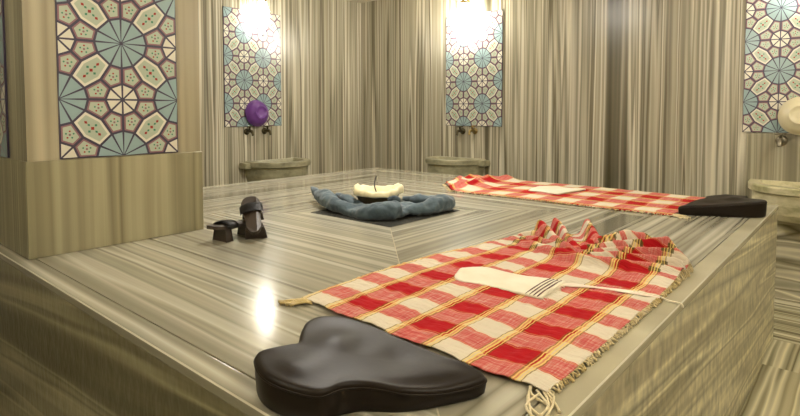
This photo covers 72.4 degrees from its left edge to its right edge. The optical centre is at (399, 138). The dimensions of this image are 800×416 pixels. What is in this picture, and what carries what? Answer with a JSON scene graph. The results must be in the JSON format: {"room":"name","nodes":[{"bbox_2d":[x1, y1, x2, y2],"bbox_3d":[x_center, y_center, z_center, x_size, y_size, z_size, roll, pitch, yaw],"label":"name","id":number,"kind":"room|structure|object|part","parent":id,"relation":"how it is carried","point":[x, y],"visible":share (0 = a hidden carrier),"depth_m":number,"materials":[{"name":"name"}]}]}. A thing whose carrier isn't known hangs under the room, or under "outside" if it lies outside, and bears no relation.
{"room":"spa","nodes":[
{"label":"spa","id":0,"kind":"room"},
{"bbox_2d":[0,0,199,161],"bbox_3d":[-1.387,-0.622,2.323,0.914,1.347,0.622,3,4,41],"label":"wall pillar","id":1,"kind":"structure","parent":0,"point":[30,29],"depth_m":1.87,"materials":[{"name":"stone"}]},
{"bbox_2d":[0,0,9,157],"bbox_3d":[-1.623,-0.566,2.111,0.600,1.251,0.008,3,4,41],"label":"tile panel","id":2,"kind":"object","parent":1,"relation":"attached to","point":[4,127],"visible":1,"depth_m":1.94,"materials":[{"name":"multicoloured tile"}]},
{"bbox_2d":[55,0,177,158],"bbox_3d":[-1.039,-0.561,2.021,0.008,1.251,0.425,3,4,41],"label":"tile panel","id":3,"kind":"object","parent":1,"relation":"attached to","point":[117,72],"visible":1,"depth_m":2.02,"materials":[{"name":"multicoloured tile"}]},
{"bbox_2d":[0,151,203,259],"bbox_3d":[-1.387,0.215,2.365,0.926,0.329,0.634,3,4,41],"label":"pillar base","id":4,"kind":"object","parent":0,"point":[52,207],"depth_m":2.00,"materials":[{"name":"stone"}]},
{"bbox_2d":[198,0,361,186],"bbox_3d":[-2.097,-0.191,4.204,0.120,2.400,4.970,3,4,41],"label":"wall","id":5,"kind":"structure","parent":0,"point":[321,39],"depth_m":5.39,"materials":[{"name":"stone"}]},
{"bbox_2d":[244,126,253,135],"bbox_3d":[-1.345,-0.068,4.903,0.110,0.092,0.061,3,4,41],"label":"tap","id":6,"kind":"object","parent":5,"relation":"attached to","point":[247,131],"visible":1,"depth_m":4.90,"materials":[{"name":"metal"}]},
{"bbox_3d":[-1.343,-0.051,4.902,0.103,0.058,0.030,3,4,41],"label":"spout","id":7,"kind":"part","parent":6,"relation":"part of","materials":[{"name":"metal"}]},
{"bbox_2d":[223,6,281,126],"bbox_3d":[-1.331,-0.633,4.969,0.008,1.045,0.604,3,4,41],"label":"tile panel","id":8,"kind":"object","parent":5,"relation":"attached to","point":[252,58],"visible":0.92,"depth_m":4.92,"materials":[{"name":"multicoloured tile"}]},
{"bbox_2d":[245,100,268,125],"bbox_3d":[-1.282,-0.230,4.966,0.096,0.242,0.244,3,4,41],"label":"bowl","id":9,"kind":"object","parent":8,"relation":"attached to","point":[256,112],"visible":1,"depth_m":4.92,"materials":[{"name":"plastic"}]},
{"bbox_2d":[255,0,269,33],"bbox_3d":[-1.253,-1.141,4.901,0.184,0.403,0.128,3,4,41],"label":"wall lamp","id":10,"kind":"object","parent":5,"relation":"attached to","point":[262,15],"visible":1,"depth_m":4.84,"materials":[{"name":"white glass"}]},
{"bbox_2d":[262,125,271,134],"bbox_3d":[-1.221,-0.076,5.047,0.110,0.092,0.061,3,4,41],"label":"tap","id":11,"kind":"object","parent":5,"relation":"attached to","point":[264,130],"visible":1,"depth_m":5.04,"materials":[{"name":"metal"}]},
{"bbox_2d":[348,0,375,2],"bbox_3d":[-0.110,-1.366,2.505,5.267,0.120,5.090,3,4,41],"label":"ceiling","id":12,"kind":"structure","parent":0,"point":[358,1],"depth_m":5.84,"materials":[{"name":"beige paint"}]},
{"bbox_2d":[361,0,790,196],"bbox_3d":[1.514,-0.203,4.448,5.267,2.400,0.120,3,4,41],"label":"wall","id":13,"kind":"structure","parent":0,"point":[639,95],"depth_m":4.40,"materials":[{"name":"stone"}]},
{"bbox_2d":[456,126,465,135],"bbox_3d":[0.559,-0.075,5.127,0.061,0.092,0.110,3,4,41],"label":"tap","id":14,"kind":"object","parent":13,"relation":"attached to","point":[461,130],"visible":1,"depth_m":5.12,"materials":[{"name":"metal"}]},
{"bbox_2d":[456,0,472,34],"bbox_3d":[0.593,-1.146,4.996,0.128,0.403,0.184,3,4,41],"label":"wall lamp","id":15,"kind":"object","parent":13,"relation":"attached to","point":[463,14],"visible":1,"depth_m":4.93,"materials":[{"name":"white glass"}]},
{"bbox_2d":[468,125,477,134],"bbox_3d":[0.661,-0.075,5.038,0.061,0.092,0.110,3,4,41],"label":"tap","id":16,"kind":"object","parent":13,"relation":"attached to","point":[473,130],"visible":1,"depth_m":5.04,"materials":[{"name":"gold metal"}]},
{"bbox_2d":[446,10,502,126],"bbox_3d":[0.677,-0.634,5.063,0.618,1.038,0.008,3,4,41],"label":"tile panel","id":17,"kind":"object","parent":13,"relation":"attached to","point":[474,59],"visible":0.95,"depth_m":5.04,"materials":[{"name":"multicoloured tile"}]},
{"bbox_2d":[742,0,799,132],"bbox_3d":[2.604,-0.534,3.403,0.780,1.008,0.008,3,4,41],"label":"tile panel","id":18,"kind":"object","parent":13,"relation":"attached to","point":[772,30],"visible":0.9,"depth_m":3.57,"materials":[{"name":"multicoloured tile"}]},
{"bbox_2d":[778,97,799,134],"bbox_3d":[2.513,-0.141,3.425,0.246,0.244,0.096,3,4,41],"label":"bowl","id":19,"kind":"object","parent":18,"relation":"attached to","point":[789,112],"visible":1,"depth_m":3.44,"materials":[{"name":"plastic"}]},
{"bbox_2d":[744,133,799,197],"bbox_3d":[2.774,0.263,3.294,1.182,0.563,0.014,3,4,41],"label":"wall","id":20,"kind":"structure","parent":13,"relation":"attached to","point":[765,160],"depth_m":3.58,"materials":[{"name":"stone"}]},
{"bbox_2d":[748,179,799,223],"bbox_3d":[2.470,0.402,3.307,0.660,0.228,0.400,3,4,41],"label":"basin","id":21,"kind":"object","parent":13,"relation":"attached to","point":[784,194],"visible":0.82,"depth_m":3.28,"materials":[{"name":"beige stone"}]},
{"bbox_2d":[775,133,787,146],"bbox_3d":[2.433,0.009,3.492,0.069,0.092,0.110,3,4,41],"label":"tap","id":22,"kind":"object","parent":13,"relation":"attached to","point":[780,140],"visible":1,"depth_m":3.50,"materials":[{"name":"metal"}]},
{"bbox_3d":[2.431,0.026,3.490,0.030,0.058,0.103,3,4,41],"label":"spout","id":23,"kind":"part","parent":22,"relation":"part of","materials":[{"name":"metal"}]},
{"bbox_3d":[2.438,-0.017,3.496,0.061,0.041,0.027,3,4,41],"label":"handle","id":24,"kind":"part","parent":22,"relation":"part of","materials":[{"name":"metal"}]},
{"bbox_2d":[775,224,799,301],"bbox_3d":[2.709,0.808,3.374,1.750,0.490,0.020,3,4,41],"label":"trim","id":25,"kind":"structure","parent":13,"relation":"attached to","point":[787,273],"depth_m":3.53,"materials":[{"name":"stone"}]},
{"bbox_2d":[777,220,799,225],"bbox_3d":[2.705,0.552,3.357,1.750,0.022,0.032,3,4,41],"label":"trim","id":26,"kind":"structure","parent":13,"relation":"attached to","point":[778,222],"depth_m":3.52,"materials":[{"name":"stone"}]},
{"bbox_2d":[740,297,799,415],"bbox_3d":[-0.110,1.151,2.634,5.267,0.120,5.090,3,4,41],"label":"floor","id":27,"kind":"structure","parent":0,"point":[775,390],"depth_m":2.54,"materials":[{"name":"stone"}]},
{"bbox_2d":[239,157,310,181],"bbox_3d":[-1.065,0.585,5.038,0.400,0.765,0.699,3,4,41],"label":"basin","id":28,"kind":"object","parent":27,"relation":"on","point":[258,170],"visible":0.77,"depth_m":4.85,"materials":[{"name":"beige stone"}]},
{"bbox_3d":[-1.076,0.346,5.035,0.372,0.183,0.564,3,4,41],"label":"bowl","id":29,"kind":"part","parent":28,"relation":"part of","materials":[{"name":"stone"}]},
{"bbox_2d":[0,167,778,415],"bbox_3d":[-0.077,0.722,2.759,2.953,0.725,2.979,3,4,41],"label":"platform","id":30,"kind":"object","parent":27,"relation":"on","point":[174,324],"visible":0.63,"depth_m":1.66,"materials":[{"name":"stone"}]},
{"bbox_2d":[207,219,245,242],"bbox_3d":[-0.652,0.354,2.150,0.092,0.080,0.236,2,4,35],"label":"clog","id":31,"kind":"object","parent":30,"relation":"on","point":[222,229],"visible":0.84,"depth_m":2.10,"materials":[{"name":"brown wood"}]},
{"bbox_2d":[239,196,266,238],"bbox_3d":[-0.582,0.322,2.170,0.096,0.157,0.218,-1,3,-21],"label":"clog","id":32,"kind":"object","parent":30,"relation":"on","point":[250,209],"visible":0.94,"depth_m":2.16,"materials":[{"name":"brown wood"}]},
{"bbox_2d":[253,316,486,415],"bbox_3d":[-0.078,0.414,0.973,0.375,0.072,0.294,3,4,41],"label":"cushion","id":33,"kind":"object","parent":30,"relation":"on","point":[338,366],"visible":1,"depth_m":0.93,"materials":[{"name":"brown leather"}]},
{"bbox_2d":[310,186,455,219],"bbox_3d":[-0.164,0.311,2.840,0.824,0.109,0.548,3,4,41],"label":"towel","id":34,"kind":"object","parent":30,"relation":"on","point":[394,208],"visible":0.96,"depth_m":2.61,"materials":[{"name":"blue fabric"}]},
{"bbox_2d":[357,195,398,203],"bbox_3d":[-0.113,0.318,2.773,0.222,0.080,0.222,3,4,41],"label":"copper bowl","id":35,"kind":"object","parent":34,"relation":"in","point":[366,200],"visible":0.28,"depth_m":2.68,"materials":[{"name":"brown metal"}]},
{"bbox_2d":[353,183,403,197],"bbox_3d":[-0.117,0.269,2.773,0.255,0.080,0.258,3,4,41],"label":"linens","id":36,"kind":"object","parent":35,"relation":"in","point":[387,191],"visible":0.86,"depth_m":2.71,"materials":[{"name":"white fabric"}]},
{"bbox_2d":[278,218,693,415],"bbox_3d":[0.391,0.375,1.612,0.824,0.089,1.368,3,4,41],"label":"plaid cloth","id":37,"kind":"object","parent":30,"relation":"on","point":[539,343],"visible":0.98,"depth_m":1.41,"materials":[{"name":"red fabric"}]},
{"bbox_2d":[454,267,683,307],"bbox_3d":[0.430,0.417,1.491,0.603,0.028,0.199,2,3,31],"label":"mitt","id":38,"kind":"object","parent":37,"relation":"on","point":[530,286],"visible":1,"depth_m":1.53,"materials":[{"name":"white fabric"}]},
{"bbox_3d":[0.679,0.422,1.437,0.122,0.023,0.007,2,3,33],"label":"cord","id":39,"kind":"part","parent":38,"relation":"part of","materials":[{"name":"white fabric"}]},
{"bbox_2d":[442,174,704,219],"bbox_3d":[0.950,0.304,3.322,1.641,0.056,0.794,3,4,41],"label":"plaid cloth","id":40,"kind":"object","parent":30,"relation":"on","point":[506,185],"visible":0.9,"depth_m":3.22,"materials":[{"name":"red fabric"}]},
{"bbox_2d":[529,186,585,194],"bbox_3d":[0.959,0.314,3.380,0.304,0.012,0.240,-2,4,-41],"label":"mitt","id":41,"kind":"object","parent":40,"relation":"on","point":[557,190],"visible":1,"depth_m":3.34,"materials":[{"name":"white fabric"}]},
{"bbox_2d":[678,194,766,217],"bbox_3d":[1.559,0.322,2.698,0.392,0.080,0.282,1,3,15],"label":"cushion","id":42,"kind":"object","parent":30,"relation":"on","point":[724,205],"visible":1,"depth_m":2.58,"materials":[{"name":"brown leather"}]},
{"bbox_2d":[425,156,489,175],"bbox_3d":[0.459,0.576,5.081,0.659,0.780,0.360,3,4,41],"label":"basin","id":43,"kind":"object","parent":27,"relation":"on","point":[462,166],"visible":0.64,"depth_m":4.92,"materials":[{"name":"beige stone"}]},
{"bbox_3d":[0.467,0.329,5.078,0.526,0.183,0.335,3,4,41],"label":"bowl","id":44,"kind":"part","parent":43,"relation":"part of","materials":[{"name":"stone"}]}
]}

